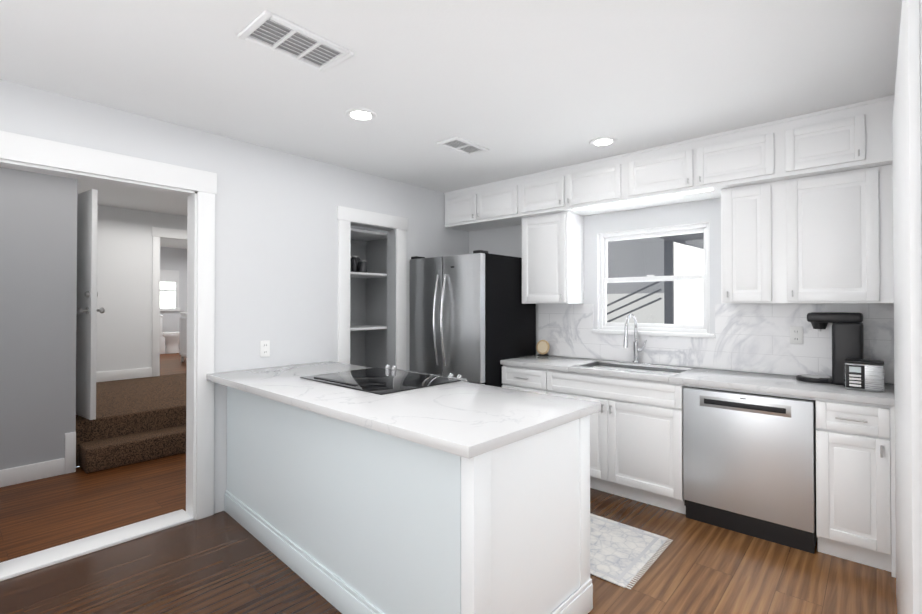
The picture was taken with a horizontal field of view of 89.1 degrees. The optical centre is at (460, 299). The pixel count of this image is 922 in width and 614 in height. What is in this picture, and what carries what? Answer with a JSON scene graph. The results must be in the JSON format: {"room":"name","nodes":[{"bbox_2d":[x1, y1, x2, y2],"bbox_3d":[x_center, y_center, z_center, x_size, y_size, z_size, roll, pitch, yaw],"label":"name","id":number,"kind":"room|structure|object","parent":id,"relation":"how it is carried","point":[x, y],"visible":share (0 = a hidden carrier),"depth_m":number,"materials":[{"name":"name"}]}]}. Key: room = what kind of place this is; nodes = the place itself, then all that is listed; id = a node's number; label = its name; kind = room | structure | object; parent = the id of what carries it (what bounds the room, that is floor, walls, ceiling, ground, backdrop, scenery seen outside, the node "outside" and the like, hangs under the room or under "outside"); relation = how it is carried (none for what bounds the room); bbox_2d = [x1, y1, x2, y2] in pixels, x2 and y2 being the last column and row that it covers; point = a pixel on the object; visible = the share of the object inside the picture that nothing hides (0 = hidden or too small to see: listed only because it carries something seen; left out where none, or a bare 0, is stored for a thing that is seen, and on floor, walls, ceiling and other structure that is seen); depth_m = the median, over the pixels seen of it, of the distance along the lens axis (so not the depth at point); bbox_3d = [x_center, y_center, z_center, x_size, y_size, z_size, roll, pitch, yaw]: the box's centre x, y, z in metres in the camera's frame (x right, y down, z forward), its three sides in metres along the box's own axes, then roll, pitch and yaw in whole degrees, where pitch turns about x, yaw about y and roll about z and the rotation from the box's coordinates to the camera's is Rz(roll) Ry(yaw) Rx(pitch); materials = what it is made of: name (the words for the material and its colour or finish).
{"room":"kitchen","nodes":[
{"label":"kitchen","id":0,"kind":"room"},
{"bbox_2d":[0,167,47,469],"bbox_3d":[-4.133,0.084,2.933,0.120,2.660,2.280,0,-1,42],"label":"wall","id":1,"kind":"structure","parent":0,"point":[38,263],"depth_m":3.65,"materials":[{"name":"grey paint"}]},
{"bbox_2d":[0,432,75,486],"bbox_3d":[-3.975,1.250,2.996,0.020,0.330,2.360,0,-1,42],"label":"trim","id":2,"kind":"structure","parent":1,"relation":"attached to","point":[33,472],"depth_m":3.73,"materials":[{"name":"white wood"}]},
{"bbox_2d":[48,175,67,460],"bbox_3d":[-4.246,0.100,4.665,2.350,2.660,0.120,0,-1,42],"label":"wall","id":3,"kind":"structure","parent":0,"point":[57,186],"depth_m":3.81,"materials":[{"name":"grey paint"}]},
{"bbox_2d":[76,189,104,419],"bbox_3d":[-3.445,0.041,4.256,0.808,1.968,0.208,0,-1,42],"label":"hall door","id":4,"kind":"structure","parent":3,"relation":"in","point":[86,318],"depth_m":4.04,"materials":[{"name":"white paint"},{"name":"wood"},{"name":"brushed nickel"}]},
{"bbox_2d":[0,353,186,562],"bbox_3d":[-4.709,1.281,6.203,8.480,0.447,6.420,0,-1,42],"label":"floor","id":5,"kind":"structure","parent":0,"point":[46,513],"depth_m":3.29,"materials":[{"name":"brown wood"}]},
{"bbox_2d":[160,315,178,353],"bbox_3d":[-5.941,0.697,9.464,0.433,0.775,0.668,0,-1,42],"label":"toilet","id":6,"kind":"object","parent":5,"relation":"on","point":[170,340],"visible":0.56,"depth_m":9.42,"materials":[{"name":"white ceramic"}]},
{"bbox_2d":[179,313,186,361],"bbox_3d":[-4.518,0.648,8.216,0.430,0.850,0.637,0,-1,42],"label":"base cabinet","id":7,"kind":"object","parent":5,"relation":"on","point":[183,337],"visible":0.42,"depth_m":8.01,"materials":[{"name":"white wood"}]},
{"bbox_2d":[68,199,186,418],"bbox_3d":[-3.897,0.121,6.931,0.120,2.660,3.970,0,-1,42],"label":"wall","id":8,"kind":"structure","parent":0,"point":[118,229],"depth_m":6.15,"materials":[{"name":"grey paint"}]},
{"bbox_2d":[96,227,186,381],"bbox_3d":[-4.340,0.025,6.329,0.020,2.060,2.240,0,-1,42],"label":"trim","id":9,"kind":"structure","parent":8,"relation":"attached to","point":[157,232],"depth_m":6.45,"materials":[{"name":"white wood"}]},
{"bbox_2d":[160,270,179,310],"bbox_3d":[-6.590,-0.207,10.444,0.050,0.920,0.580,0,-1,42],"label":"bathroom window","id":10,"kind":"structure","parent":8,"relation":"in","point":[169,290],"depth_m":10.50,"materials":[{"name":"white glass"}]},
{"bbox_2d":[76,373,186,473],"bbox_3d":[-3.027,1.246,5.860,2.690,0.390,3.300,0,-1,42],"label":"steps","id":11,"kind":"structure","parent":0,"point":[137,420],"depth_m":4.31,"materials":[{"name":"brown carpet"}]},
{"bbox_2d":[77,180,186,248],"bbox_3d":[-4.754,-1.255,6.267,8.600,0.080,6.420,0,-1,42],"label":"ceiling","id":12,"kind":"structure","parent":0,"point":[130,198],"depth_m":5.75,"materials":[{"name":"white paint"}]},
{"bbox_2d":[140,211,147,367],"bbox_3d":[-6.066,0.130,7.916,4.430,2.660,0.120,0,-1,42],"label":"wall","id":13,"kind":"structure","parent":0,"point":[143,214],"depth_m":6.37,"materials":[{"name":"grey paint"}]},
{"bbox_2d":[148,243,152,366],"bbox_3d":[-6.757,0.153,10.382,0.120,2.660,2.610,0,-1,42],"label":"wall","id":14,"kind":"structure","parent":0,"point":[150,247],"depth_m":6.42,"materials":[{"name":"grey paint"}]},
{"bbox_2d":[0,79,467,513],"bbox_3d":[-1.588,0.157,3.252,0.120,2.520,5.140,0,-1,42],"label":"wall","id":15,"kind":"structure","parent":0,"point":[276,248],"depth_m":3.35,"materials":[{"name":"white paint"}]},
{"bbox_2d":[0,130,216,580],"bbox_3d":[-2.091,0.285,2.721,0.212,2.255,1.189,0,-1,42],"label":"door frame","id":16,"kind":"structure","parent":15,"relation":"attached to","point":[197,188],"depth_m":3.01,"materials":[{"name":"white wood"}]},
{"bbox_2d":[260,340,269,356],"bbox_3d":[-1.405,0.350,3.358,0.009,0.116,0.072,0,-1,42],"label":"outlet","id":17,"kind":"object","parent":15,"relation":"attached to","point":[265,348],"visible":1,"depth_m":3.36,"materials":[{"name":"white plastic"}]},
{"bbox_2d":[337,206,407,369],"bbox_3d":[-0.799,0.331,4.121,0.142,2.188,0.755,0,-1,42],"label":"door frame","id":18,"kind":"structure","parent":15,"relation":"attached to","point":[395,227],"depth_m":4.27,"materials":[{"name":"white wood"}]},
{"bbox_2d":[350,226,386,367],"bbox_3d":[-1.051,0.202,4.360,0.550,2.450,0.835,0,-1,42],"label":"wall","id":19,"kind":"structure","parent":0,"point":[368,306],"depth_m":4.69,"materials":[{"name":"grey paint"}]},
{"bbox_2d":[350,228,386,331],"bbox_3d":[-1.040,0.272,4.349,0.479,1.790,0.733,0,-1,42],"label":"pantry shelves","id":20,"kind":"object","parent":19,"relation":"attached to","point":[360,237],"visible":0.25,"depth_m":4.44,"materials":[{"name":"white wood"}]},
{"bbox_2d":[350,256,352,271],"bbox_3d":[-1.030,-0.319,4.246,0.090,0.150,0.090,0,-1,42],"label":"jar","id":21,"kind":"object","parent":20,"relation":"on","point":[351,265],"visible":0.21,"depth_m":4.23,"materials":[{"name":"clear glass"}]},
{"bbox_2d":[350,255,359,271],"bbox_3d":[-0.995,-0.328,4.375,0.100,0.170,0.100,0,-1,42],"label":"jar","id":22,"kind":"object","parent":20,"relation":"on","point":[355,259],"visible":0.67,"depth_m":4.33,"materials":[{"name":"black glass"}]},
{"bbox_2d":[358,260,366,272],"bbox_3d":[-0.907,-0.303,4.324,0.080,0.120,0.080,0,-1,42],"label":"jar","id":23,"kind":"object","parent":20,"relation":"on","point":[362,265],"visible":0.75,"depth_m":4.29,"materials":[{"name":"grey glass"}]},
{"bbox_2d":[0,488,897,613],"bbox_3d":[-0.284,1.437,2.081,3.610,0.060,5.140,0,-1,42],"label":"floor","id":24,"kind":"structure","parent":0,"point":[222,562],"depth_m":2.36,"materials":[{"name":"brown wood"}]},
{"bbox_2d":[226,393,273,544],"bbox_3d":[-1.087,0.972,3.235,0.593,0.891,0.727,0,-1,42],"label":"base cabinet","id":25,"kind":"object","parent":24,"relation":"on","point":[250,467],"depth_m":2.85,"materials":[{"name":"white paint"}]},
{"bbox_2d":[274,405,345,592],"bbox_3d":[-0.548,0.967,2.756,0.849,0.891,0.727,0,-1,42],"label":"base cabinet","id":26,"kind":"object","parent":24,"relation":"on","point":[310,451],"depth_m":2.32,"materials":[{"name":"white paint"}]},
{"bbox_2d":[346,417,592,613],"bbox_3d":[0.063,0.962,2.176,0.835,0.891,0.782,0,-1,42],"label":"base cabinet","id":27,"kind":"object","parent":24,"relation":"on","point":[460,497],"depth_m":1.81,"materials":[{"name":"white paint"}]},
{"bbox_2d":[206,361,600,460],"bbox_3d":[-0.510,0.499,2.616,2.326,0.040,0.964,0,-1,42],"label":"countertop","id":28,"kind":"structure","parent":27,"relation":"on","point":[469,421],"depth_m":2.08,"materials":[{"name":"white stone"}]},
{"bbox_2d":[300,364,466,394],"bbox_3d":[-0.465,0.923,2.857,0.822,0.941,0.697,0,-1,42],"label":"cooktop","id":29,"kind":"object","parent":28,"relation":"in","point":[387,379],"visible":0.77,"depth_m":2.78,"materials":[{"name":"black glass"}]},
{"bbox_2d":[410,250,535,386],"bbox_3d":[0.088,0.512,4.379,0.860,1.832,0.903,0,-1,42],"label":"fridge","id":30,"kind":"object","parent":24,"relation":"on","point":[472,318],"visible":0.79,"depth_m":4.04,"materials":[{"name":"silver metal"}]},
{"bbox_2d":[502,367,551,394],"bbox_3d":[0.729,0.989,4.055,0.501,0.871,0.589,0,-1,42],"label":"base cabinet","id":31,"kind":"object","parent":24,"relation":"on","point":[531,379],"depth_m":3.83,"materials":[{"name":"white wood"}]},
{"bbox_2d":[552,371,707,513],"bbox_3d":[1.229,0.985,3.611,1.072,0.871,0.589,0,-1,42],"label":"base cabinet","id":32,"kind":"object","parent":24,"relation":"on","point":[636,437],"depth_m":3.25,"materials":[{"name":"white wood"}]},
{"bbox_2d":[590,513,672,588],"bbox_3d":[0.484,1.410,2.991,1.460,0.008,0.640,0,-1,42],"label":"rug","id":33,"kind":"object","parent":24,"relation":"on","point":[621,555],"visible":0.46,"depth_m":2.63,"materials":[{"name":"white fabric"}]},
{"bbox_2d":[683,387,816,553],"bbox_3d":[1.878,0.992,3.014,0.677,0.846,0.578,0,-1,42],"label":"dishwasher","id":34,"kind":"object","parent":24,"relation":"on","point":[749,464],"visible":0.98,"depth_m":2.77,"materials":[{"name":"grey metal"}]},
{"bbox_2d":[812,399,895,577],"bbox_3d":[2.273,0.977,2.683,0.338,0.871,0.589,0,-1,42],"label":"base cabinet","id":35,"kind":"object","parent":24,"relation":"on","point":[856,514],"depth_m":2.47,"materials":[{"name":"white wood"}]},
{"bbox_2d":[500,355,894,406],"bbox_3d":[1.464,0.528,3.395,2.488,0.038,0.604,0,-1,42],"label":"countertop","id":36,"kind":"structure","parent":35,"relation":"on","point":[767,384],"depth_m":3.00,"materials":[{"name":"white stone"}]},
{"bbox_2d":[536,340,549,355],"bbox_3d":[0.758,0.442,4.316,0.136,0.148,0.050,0,-1,42],"label":"disc","id":37,"kind":"object","parent":36,"relation":"on","point":[542,347],"visible":1,"depth_m":4.30,"materials":[{"name":"beige wood"}]},
{"bbox_2d":[580,363,687,374],"bbox_3d":[1.295,0.628,3.556,0.752,0.216,0.402,0,-1,42],"label":"sink","id":38,"kind":"object","parent":36,"relation":"in","point":[623,366],"depth_m":3.70,"materials":[{"name":"silver metal"}]},
{"bbox_2d":[620,314,652,364],"bbox_3d":[1.351,0.312,3.712,0.250,0.397,0.256,0,-1,42],"label":"faucet","id":39,"kind":"object","parent":36,"relation":"on","point":[636,349],"visible":0.96,"depth_m":3.76,"materials":[{"name":"silver metal"}]},
{"bbox_2d":[796,312,884,391],"bbox_3d":[2.235,0.290,2.784,0.415,0.425,0.378,0,-1,42],"label":"coffee maker","id":40,"kind":"object","parent":36,"relation":"on","point":[852,369],"visible":1,"depth_m":2.71,"materials":[{"name":"black plastic"}]},
{"bbox_2d":[0,0,901,192],"bbox_3d":[-0.284,-1.213,2.106,3.610,0.200,5.140,0,-1,42],"label":"ceiling","id":41,"kind":"structure","parent":0,"point":[517,88],"depth_m":2.27,"materials":[{"name":"white paint"}]},
{"bbox_2d":[238,10,353,72],"bbox_3d":[-0.708,-1.106,2.034,0.250,0.016,0.410,0,-1,42],"label":"ceiling vent","id":42,"kind":"object","parent":41,"relation":"in","point":[274,33],"visible":1,"depth_m":2.01,"materials":[{"name":"white metal"}]},
{"bbox_2d":[345,108,376,121],"bbox_3d":[-0.597,-1.103,2.798,0.188,0.008,0.188,0,-1,42],"label":"recessed light","id":43,"kind":"object","parent":41,"relation":"in","point":[359,114],"visible":1,"depth_m":2.78,"materials":[{"name":"white"}]},
{"bbox_2d":[437,136,488,155],"bbox_3d":[0.019,-1.094,3.348,0.190,0.016,0.360,0,-1,42],"label":"ceiling vent","id":44,"kind":"object","parent":41,"relation":"in","point":[462,145],"visible":1,"depth_m":3.33,"materials":[{"name":"white metal"}]},
{"bbox_2d":[589,137,616,146],"bbox_3d":[0.991,-1.098,3.260,0.188,0.008,0.188,0,-1,42],"label":"recessed light","id":45,"kind":"object","parent":41,"relation":"in","point":[602,141],"visible":1,"depth_m":3.24,"materials":[{"name":"white"}]},
{"bbox_2d":[468,198,891,383],"bbox_3d":[1.380,0.164,3.972,3.360,2.520,0.120,0,-1,42],"label":"wall","id":46,"kind":"structure","parent":0,"point":[506,241],"depth_m":3.90,"materials":[{"name":"white paint"}]},
{"bbox_2d":[444,185,499,231],"bbox_3d":[0.136,-0.913,4.739,0.490,0.351,0.398,0,-1,42],"label":"upper cabinet","id":47,"kind":"object","parent":46,"relation":"attached to","point":[462,206],"depth_m":4.61,"materials":[{"name":"white wood"}]},
{"bbox_2d":[480,176,527,226],"bbox_3d":[0.464,-0.916,4.448,0.603,0.351,0.398,0,-1,42],"label":"upper cabinet","id":48,"kind":"object","parent":46,"relation":"attached to","point":[501,202],"depth_m":4.28,"materials":[{"name":"white wood"}]},
{"bbox_2d":[516,211,583,303],"bbox_3d":[0.813,-0.353,4.193,0.465,0.774,0.308,0,-1,42],"label":"upper cabinet","id":49,"kind":"object","parent":46,"relation":"attached to","point":[552,245],"depth_m":4.06,"materials":[{"name":"white wood"}]},
{"bbox_2d":[524,154,643,218],"bbox_3d":[0.974,-0.920,3.994,1.019,0.351,0.398,0,-1,42],"label":"upper cabinet","id":50,"kind":"object","parent":46,"relation":"attached to","point":[594,187],"depth_m":3.79,"materials":[{"name":"white wood"}]},
{"bbox_2d":[592,222,714,337],"bbox_3d":[1.536,-0.147,3.796,0.960,0.864,0.130,0,-1,42],"label":"window","id":51,"kind":"structure","parent":46,"relation":"attached to","point":[604,325],"depth_m":3.79,"materials":[{"name":"white wood"}]},
{"bbox_2d":[624,120,783,207],"bbox_3d":[1.717,-0.926,3.334,0.969,0.351,0.398,0,-1,42],"label":"upper cabinet","id":52,"kind":"object","parent":46,"relation":"attached to","point":[690,170],"depth_m":3.16,"materials":[{"name":"white wood"}]},
{"bbox_2d":[538,304,893,382],"bbox_3d":[1.669,0.270,3.627,2.489,0.474,0.008,0,-1,42],"label":"tile backsplash","id":53,"kind":"structure","parent":46,"relation":"attached to","point":[753,337],"depth_m":3.32,"materials":[{"name":"stone"}]},
{"bbox_2d":[790,326,802,343],"bbox_3d":[2.231,0.236,3.115,0.072,0.116,0.009,0,-1,42],"label":"outlet","id":54,"kind":"object","parent":53,"relation":"attached to","point":[796,335],"visible":1,"depth_m":3.11,"materials":[{"name":"white plastic"}]},
{"bbox_2d":[716,183,779,302],"bbox_3d":[1.973,-0.362,3.161,0.330,0.774,0.308,0,-1,42],"label":"upper cabinet","id":55,"kind":"object","parent":46,"relation":"attached to","point":[750,216],"depth_m":3.04,"materials":[{"name":"white wood"}]},
{"bbox_2d":[780,163,893,302],"bbox_3d":[2.297,-0.365,2.873,0.538,0.774,0.308,0,-1,42],"label":"upper cabinet","id":56,"kind":"object","parent":46,"relation":"attached to","point":[806,208],"depth_m":2.75,"materials":[{"name":"white wood"}]},
{"bbox_2d":[780,95,893,178],"bbox_3d":[2.274,-0.931,2.839,0.521,0.351,0.398,0,-1,42],"label":"upper cabinet","id":57,"kind":"object","parent":46,"relation":"attached to","point":[856,136],"depth_m":2.68,"materials":[{"name":"white wood"}]},
{"bbox_2d":[892,0,921,383],"bbox_3d":[1.021,0.136,0.934,0.120,2.520,5.140,0,-1,42],"label":"wall","id":58,"kind":"structure","parent":0,"point":[920,0],"depth_m":1.12,"materials":[{"name":"white paint"}]},
{"bbox_2d":[892,0,921,613],"bbox_3d":[1.599,0.268,1.690,0.022,2.270,1.500,0,-1,42],"label":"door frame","id":59,"kind":"structure","parent":58,"relation":"attached to","point":[907,202],"depth_m":1.20,"materials":[{"name":"white wood"}]},
{"label":"outside","id":60,"kind":"structure","parent":0,"visible":0},
{"bbox_2d":[607,233,703,324],"bbox_3d":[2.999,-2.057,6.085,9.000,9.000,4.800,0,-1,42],"label":"window glass","id":61,"kind":"structure","parent":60,"point":[648,303],"depth_m":7.00,"materials":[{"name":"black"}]}
]}

